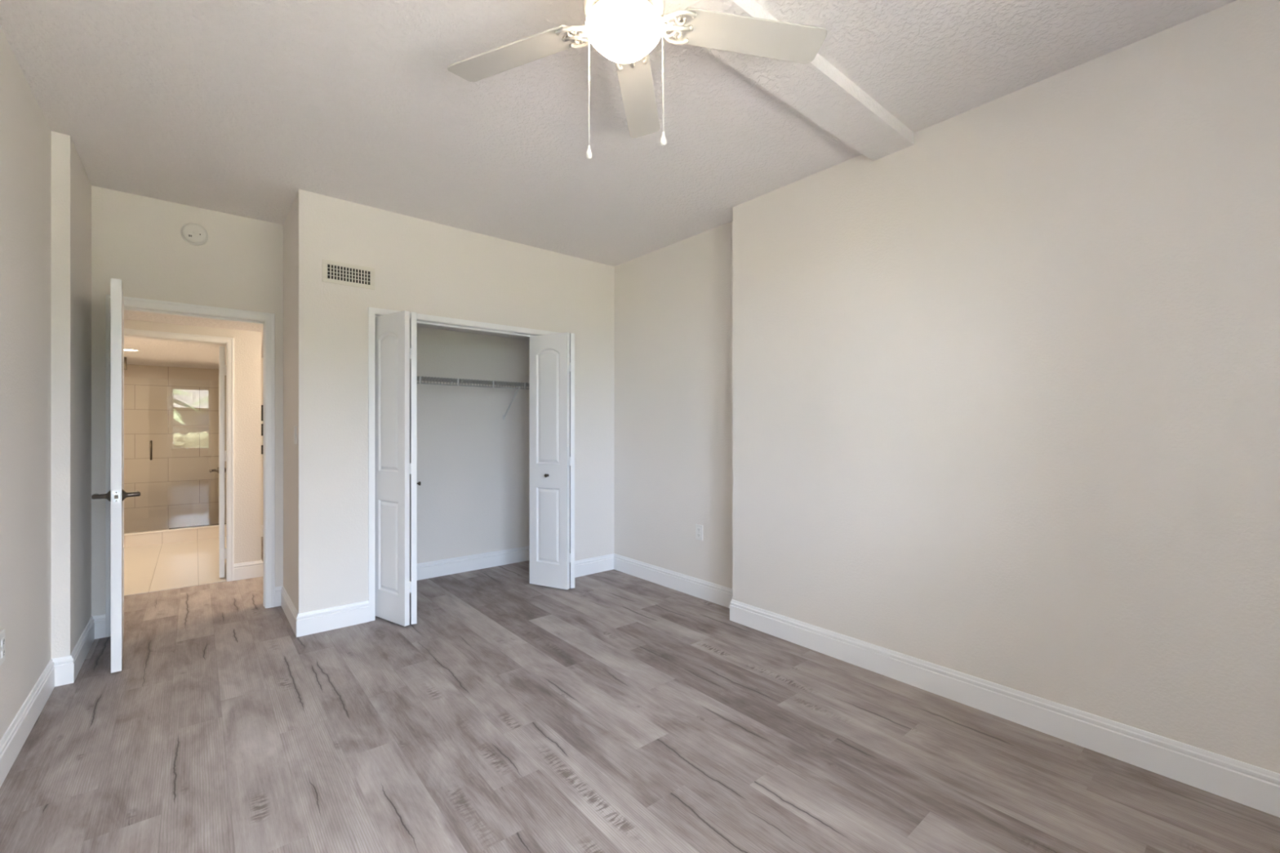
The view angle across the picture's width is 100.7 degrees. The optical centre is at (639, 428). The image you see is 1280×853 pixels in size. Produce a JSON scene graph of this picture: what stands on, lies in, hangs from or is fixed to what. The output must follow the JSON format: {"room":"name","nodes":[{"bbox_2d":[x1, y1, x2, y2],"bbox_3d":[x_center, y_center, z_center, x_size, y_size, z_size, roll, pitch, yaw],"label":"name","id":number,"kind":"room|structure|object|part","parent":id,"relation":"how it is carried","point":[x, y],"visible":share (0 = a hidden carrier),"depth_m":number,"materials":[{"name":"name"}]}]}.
{"room":"empty bedroom","nodes":[
{"label":"empty bedroom","id":0,"kind":"room"},
{"bbox_2d":[0,26,91,740],"bbox_3d":[-1.621,-0.095,1.045,0.185,2.740,5.725,0,0,-40],"label":"wall","id":1,"kind":"structure","parent":0,"point":[46,186],"depth_m":2.45,"materials":[{"name":"white paint"}]},
{"bbox_2d":[0,629,4,665],"bbox_3d":[-2.324,0.800,1.933,0.009,0.116,0.072,0,0,-40],"label":"wall outlet","id":2,"kind":"object","parent":1,"relation":"attached to","point":[2,633],"visible":1,"depth_m":1.93,"materials":[{"name":"white plastic"}]},
{"bbox_2d":[1,636,4,646],"bbox_3d":[-2.323,0.779,1.934,0.004,0.027,0.032,0,0,-40],"label":"receptacle","id":3,"kind":"object","parent":2,"relation":"attached to","point":[2,637],"depth_m":1.93,"materials":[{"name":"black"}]},
{"bbox_2d":[1,648,4,657],"bbox_3d":[-2.323,0.821,1.934,0.004,0.027,0.032,0,0,-40],"label":"receptacle","id":4,"kind":"object","parent":2,"relation":"attached to","point":[2,649],"depth_m":1.93,"materials":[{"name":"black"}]},
{"bbox_2d":[0,613,106,787],"bbox_3d":[-1.589,1.206,1.073,0.112,0.138,5.486,0,0,-39],"label":"baseboard","id":5,"kind":"structure","parent":1,"relation":"attached to","point":[64,670],"depth_m":2.44,"materials":[{"name":"white wood"}]},
{"bbox_2d":[124,364,226,533],"bbox_3d":[-6.064,0.225,6.464,1.630,2.100,0.100,0,0,-40],"label":"wall","id":6,"kind":"structure","parent":0,"point":[177,488],"depth_m":6.59,"materials":[{"name":"beige tile"}]},
{"bbox_2d":[124,336,226,369],"bbox_3d":[-5.037,-0.793,5.241,1.630,0.060,3.095,0,0,-40],"label":"ceiling","id":7,"kind":"structure","parent":0,"point":[161,353],"depth_m":5.45,"materials":[{"name":"white paint"}]},
{"bbox_2d":[124,356,126,369],"bbox_3d":[-5.548,-0.696,5.715,0.024,0.135,0.044,0,0,-40],"label":"bracket","id":8,"kind":"object","parent":7,"relation":"attached to","point":[125,358],"visible":0.61,"depth_m":5.70,"materials":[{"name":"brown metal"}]},
{"bbox_2d":[124,348,141,351],"bbox_3d":[-4.962,-0.759,5.144,0.176,0.008,0.176,0,0,-40],"label":"recessed light","id":9,"kind":"object","parent":7,"relation":"in","point":[125,349],"visible":0.7,"depth_m":5.13,"materials":[{"name":"white"}]},
{"bbox_2d":[91,185,283,616],"bbox_3d":[-2.938,-0.095,3.598,1.081,2.740,0.120,0,0,-40],"label":"wall","id":10,"kind":"structure","parent":0,"point":[137,241],"depth_m":3.41,"materials":[{"name":"white paint"}]},
{"bbox_2d":[91,278,140,672],"bbox_3d":[-2.962,0.245,3.010,0.185,2.036,0.742,0,0,-44],"label":"door","id":11,"kind":"structure","parent":10,"relation":"in","point":[117,495],"depth_m":2.75,"materials":[{"name":"white paint"}]},
{"bbox_3d":[-2.827,0.355,2.786,0.072,0.062,0.148,0,0,-44],"label":"handle","id":12,"kind":"part","parent":11,"relation":"part of","materials":[{"name":"black metal"}]},
{"bbox_3d":[-2.713,0.355,2.748,0.025,0.058,0.002,0,0,-44],"label":"latch plate","id":13,"kind":"part","parent":11,"relation":"part of","materials":[{"name":"silver metal"}]},
{"bbox_3d":[-2.745,0.355,2.863,0.072,0.062,0.148,0,0,-44],"label":"handle","id":14,"kind":"part","parent":11,"relation":"part of","materials":[{"name":"black metal"}]},
{"bbox_2d":[106,294,275,637],"bbox_3d":[-2.978,0.230,3.565,0.854,2.091,0.152,0,0,-40],"label":"trim","id":15,"kind":"structure","parent":10,"relation":"attached to","point":[268,318],"depth_m":3.75,"materials":[{"name":"white wood"}]},
{"bbox_2d":[180,222,208,245],"bbox_3d":[-2.935,-1.281,3.495,0.142,0.142,0.041,0,0,-40],"label":"smoke detector","id":16,"kind":"object","parent":10,"relation":"attached to","point":[195,234],"visible":1,"depth_m":3.48,"materials":[{"name":"white plastic"}]},
{"bbox_2d":[124,319,262,564],"bbox_3d":[-3.575,0.225,5.032,3.840,2.100,3.135,0,0,-40],"label":"wall","id":17,"kind":"structure","parent":0,"point":[248,361],"depth_m":4.49,"materials":[{"name":"white paint"}]},
{"bbox_2d":[124,328,234,581],"bbox_3d":[-3.740,0.261,4.226,0.797,2.029,0.130,0,0,-40],"label":"trim","id":18,"kind":"structure","parent":17,"relation":"attached to","point":[229,342],"depth_m":4.41,"materials":[{"name":"white wood"}]},
{"bbox_2d":[208,346,226,577],"bbox_3d":[-3.745,0.285,4.749,0.181,1.955,0.700,0,0,-39],"label":"door","id":19,"kind":"structure","parent":17,"relation":"in","point":[221,469],"depth_m":4.49,"materials":[{"name":"white paint"}]},
{"bbox_3d":[-3.941,0.395,4.907,0.072,0.062,0.148,0,0,-39],"label":"handle","id":20,"kind":"part","parent":19,"relation":"part of","materials":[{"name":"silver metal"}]},
{"bbox_2d":[234,524,262,580],"bbox_3d":[-3.267,1.206,5.873,2.047,0.138,2.044,0,0,-40],"label":"baseboard","id":21,"kind":"structure","parent":17,"relation":"attached to","point":[242,571],"depth_m":4.50,"materials":[{"name":"white wood"}]},
{"bbox_2d":[261,404,262,421],"bbox_3d":[-4.375,-0.177,6.264,0.200,0.185,0.020,0,0,-40],"label":"picture frame","id":22,"kind":"object","parent":17,"relation":"attached to","point":[261,405],"visible":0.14,"depth_m":6.21,"materials":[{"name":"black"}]},
{"bbox_2d":[261,423,262,435],"bbox_3d":[-4.375,0.020,6.264,0.200,0.140,0.020,0,0,-40],"label":"picture frame","id":23,"kind":"object","parent":17,"relation":"attached to","point":[261,424],"visible":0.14,"depth_m":6.21,"materials":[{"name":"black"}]},
{"bbox_2d":[124,310,262,357],"bbox_3d":[-3.613,-0.875,5.078,3.840,0.100,3.015,0,0,-40],"label":"ceiling","id":24,"kind":"structure","parent":0,"point":[130,315],"depth_m":4.12,"materials":[{"name":"white paint"}]},
{"bbox_2d":[283,189,613,613],"bbox_3d":[-1.361,-0.095,4.356,2.540,2.740,0.750,0,0,-40],"label":"wall","id":25,"kind":"structure","parent":0,"point":[420,266],"depth_m":3.54,"materials":[{"name":"white paint"}]},
{"bbox_2d":[293,426,296,444],"bbox_3d":[-2.179,0.043,3.348,0.008,0.116,0.072,0,0,-40],"label":"light switch","id":26,"kind":"object","parent":25,"relation":"attached to","point":[295,427],"visible":1,"depth_m":3.33,"materials":[{"name":"white plastic"}]},
{"bbox_2d":[275,586,368,637],"bbox_3d":[-2.199,1.206,3.642,0.439,0.138,0.764,0,0,-40],"label":"baseboard","id":27,"kind":"structure","parent":25,"relation":"attached to","point":[308,623],"depth_m":3.38,"materials":[{"name":"white wood"}]},
{"bbox_2d":[322,258,374,289],"bbox_3d":[-1.878,-0.990,3.427,0.306,0.142,0.006,0,0,-40],"label":"air vent","id":28,"kind":"object","parent":25,"relation":"in","point":[344,273],"visible":1,"depth_m":3.42,"materials":[{"name":"beige metal"}]},
{"bbox_2d":[374,311,421,626],"bbox_3d":[-1.589,0.257,3.536,0.273,2.008,0.369,0,0,-40],"label":"bifold door","id":29,"kind":"structure","parent":25,"relation":"in","point":[396,483],"depth_m":3.43,"materials":[{"name":"white paint"}]},
{"bbox_3d":[-1.534,0.257,3.583,0.034,2.008,0.372,0,0,-25],"label":"door","id":30,"kind":"part","parent":29,"relation":"part of","materials":[{"name":"white paint"}]},
{"bbox_2d":[374,315,531,337],"bbox_3d":[-1.221,-0.749,4.051,1.488,0.014,0.035,0,0,-40],"label":"trim","id":31,"kind":"structure","parent":25,"relation":"attached to","point":[418,322],"depth_m":3.99,"materials":[{"name":"white wood"}]},
{"bbox_2d":[368,306,559,621],"bbox_3d":[-1.222,0.238,4.052,1.584,2.073,0.126,0,0,-40],"label":"trim","id":32,"kind":"structure","parent":25,"relation":"attached to","point":[372,312],"depth_m":3.51,"materials":[{"name":"white wood"}]},
{"bbox_2d":[528,332,574,590],"bbox_3d":[-0.670,0.257,4.290,0.327,2.008,0.368,0,0,-40],"label":"bifold door","id":33,"kind":"structure","parent":25,"relation":"in","point":[551,356],"depth_m":4.21,"materials":[{"name":"white paint"}]},
{"bbox_3d":[-0.601,0.257,4.350,0.034,2.008,0.372,0,0,-23],"label":"door","id":34,"kind":"part","parent":33,"relation":"part of","materials":[{"name":"white paint"}]},
{"bbox_2d":[417,327,528,563],"bbox_3d":[-1.511,-0.095,4.383,2.115,2.740,0.755,0,0,-40],"label":"wall","id":35,"kind":"structure","parent":0,"point":[473,462],"depth_m":4.75,"materials":[{"name":"white paint"}]},
{"bbox_2d":[417,546,528,580],"bbox_3d":[-1.528,1.206,4.310,1.995,0.138,0.665,0,0,-40],"label":"baseboard","id":36,"kind":"structure","parent":35,"relation":"attached to","point":[427,570],"depth_m":4.74,"materials":[{"name":"white wood"}]},
{"bbox_2d":[417,376,528,419],"bbox_3d":[-1.642,-0.246,4.446,1.991,0.338,0.310,0,0,-40],"label":"wire shelf","id":37,"kind":"object","parent":35,"relation":"attached to","point":[451,380],"visible":0.52,"depth_m":4.56,"materials":[{"name":"grey metal"}]},
{"bbox_2d":[417,324,528,340],"bbox_3d":[-1.528,-0.877,4.310,1.995,0.055,0.665,0,0,-40],"label":"ceiling","id":38,"kind":"structure","parent":0,"point":[418,325],"depth_m":4.68,"materials":[{"name":"white paint"}]},
{"bbox_2d":[0,0,1237,266],"bbox_3d":[-0.278,-1.525,2.173,3.691,0.120,5.725,0,0,-40],"label":"ceiling","id":39,"kind":"structure","parent":0,"point":[233,107],"depth_m":2.34,"materials":[{"name":"white paint"}]},
{"bbox_2d":[663,0,914,160],"bbox_3d":[0.575,-1.435,2.110,1.875,0.060,0.210,0,0,-40],"label":"ceiling beam","id":40,"kind":"structure","parent":39,"relation":"attached to","point":[816,89],"depth_m":2.23,"materials":[{"name":"white paint"}]},
{"bbox_2d":[447,0,826,159],"bbox_3d":[-0.035,-1.128,1.686,1.294,0.554,1.275,0,0,0],"label":"ceiling fan","id":41,"kind":"object","parent":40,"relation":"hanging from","point":[624,32],"visible":1,"depth_m":1.73,"materials":[{"name":"white wood"}]},
{"bbox_3d":[-0.438,-1.281,1.825,0.495,0.030,0.132,0,0,24],"label":"fan blade","id":42,"kind":"part","parent":41,"relation":"part of","materials":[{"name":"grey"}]},
{"bbox_3d":[-0.157,-1.081,1.680,0.020,0.384,0.011,0,0,0],"label":"pull chain","id":43,"kind":"part","parent":41,"relation":"part of","materials":[{"name":"white plastic"}]},
{"bbox_3d":[-0.050,-1.208,1.650,0.238,0.102,0.238,0,0,0],"label":"light globe","id":44,"kind":"part","parent":41,"relation":"part of","materials":[{"name":"white glass"}]},
{"bbox_3d":[-0.003,-1.281,2.073,0.132,0.030,0.495,0,0,6],"label":"fan blade","id":45,"kind":"part","parent":41,"relation":"part of","materials":[{"name":"grey"}]},
{"bbox_3d":[0.062,-1.101,1.670,0.029,0.347,0.011,0,0,0],"label":"pull chain","id":46,"kind":"part","parent":41,"relation":"part of","materials":[{"name":"white plastic"}]},
{"bbox_3d":[0.367,-1.281,1.736,0.495,0.030,0.132,0,0,-12],"label":"fan blade","id":47,"kind":"part","parent":41,"relation":"part of","materials":[{"name":"grey wood"}]},
{"bbox_2d":[0,537,1279,852],"bbox_3d":[-1.886,1.304,3.496,4.450,0.061,9.820,0,0,-40],"label":"floor","id":48,"kind":"structure","parent":0,"point":[615,711],"depth_m":2.12,"materials":[{"name":"grey wood"}]},
{"bbox_2d":[124,525,226,547],"bbox_3d":[-5.479,1.210,5.767,1.630,0.127,0.120,0,0,-40],"label":"shower curb","id":49,"kind":"object","parent":48,"relation":"on","point":[131,540],"visible":0.29,"depth_m":5.91,"materials":[{"name":"tile"}]},
{"bbox_2d":[124,524,226,535],"bbox_3d":[-5.479,1.141,5.767,1.630,0.012,0.136,0,0,-40],"label":"cap","id":50,"kind":"object","parent":49,"relation":"on","point":[215,526],"visible":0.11,"depth_m":5.90,"materials":[{"name":"beige stone"}]},
{"bbox_2d":[124,377,162,533],"bbox_3d":[-5.464,0.287,5.787,0.478,1.680,0.091,0,0,-40],"label":"shower door","id":51,"kind":"structure","parent":50,"relation":"on","point":[151,441],"depth_m":5.82,"materials":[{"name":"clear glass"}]},
{"bbox_3d":[-5.390,0.244,5.848,0.016,0.220,0.091,0,0,-40],"label":"pull handle","id":52,"kind":"part","parent":51,"relation":"part of","materials":[{"name":"brown metal"}]},
{"bbox_2d":[168,378,226,529],"bbox_3d":[-5.069,0.289,6.118,0.545,1.690,0.020,0,0,-40],"label":"glass screen","id":53,"kind":"object","parent":50,"relation":"on","point":[182,379],"visible":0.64,"depth_m":6.08,"materials":[{"name":"clear glass"}]},
{"bbox_2d":[124,579,226,595],"bbox_3d":[-3.719,1.272,4.201,0.709,0.006,0.027,0,0,-40],"label":"trim","id":54,"kind":"structure","parent":48,"relation":"on","point":[225,580],"depth_m":4.21,"materials":[{"name":"tile"}]},
{"bbox_2d":[613,0,1279,773],"bbox_3d":[1.302,-0.095,2.932,0.295,2.740,4.855,0,0,-40],"label":"wall","id":55,"kind":"structure","parent":0,"point":[993,396],"depth_m":2.31,"materials":[{"name":"white paint"}]},
{"bbox_2d":[695,524,702,540],"bbox_3d":[0.445,0.785,3.995,0.009,0.116,0.072,0,0,-40],"label":"wall outlet","id":56,"kind":"object","parent":55,"relation":"attached to","point":[699,528],"visible":1,"depth_m":3.99,"materials":[{"name":"white plastic"}]},
{"bbox_2d":[574,553,1279,817],"bbox_3d":[1.115,1.206,2.853,0.452,0.138,4.735,0,0,-40],"label":"baseboard","id":57,"kind":"structure","parent":55,"relation":"attached to","point":[1251,785],"depth_m":2.31,"materials":[{"name":"white wood"}]}
]}

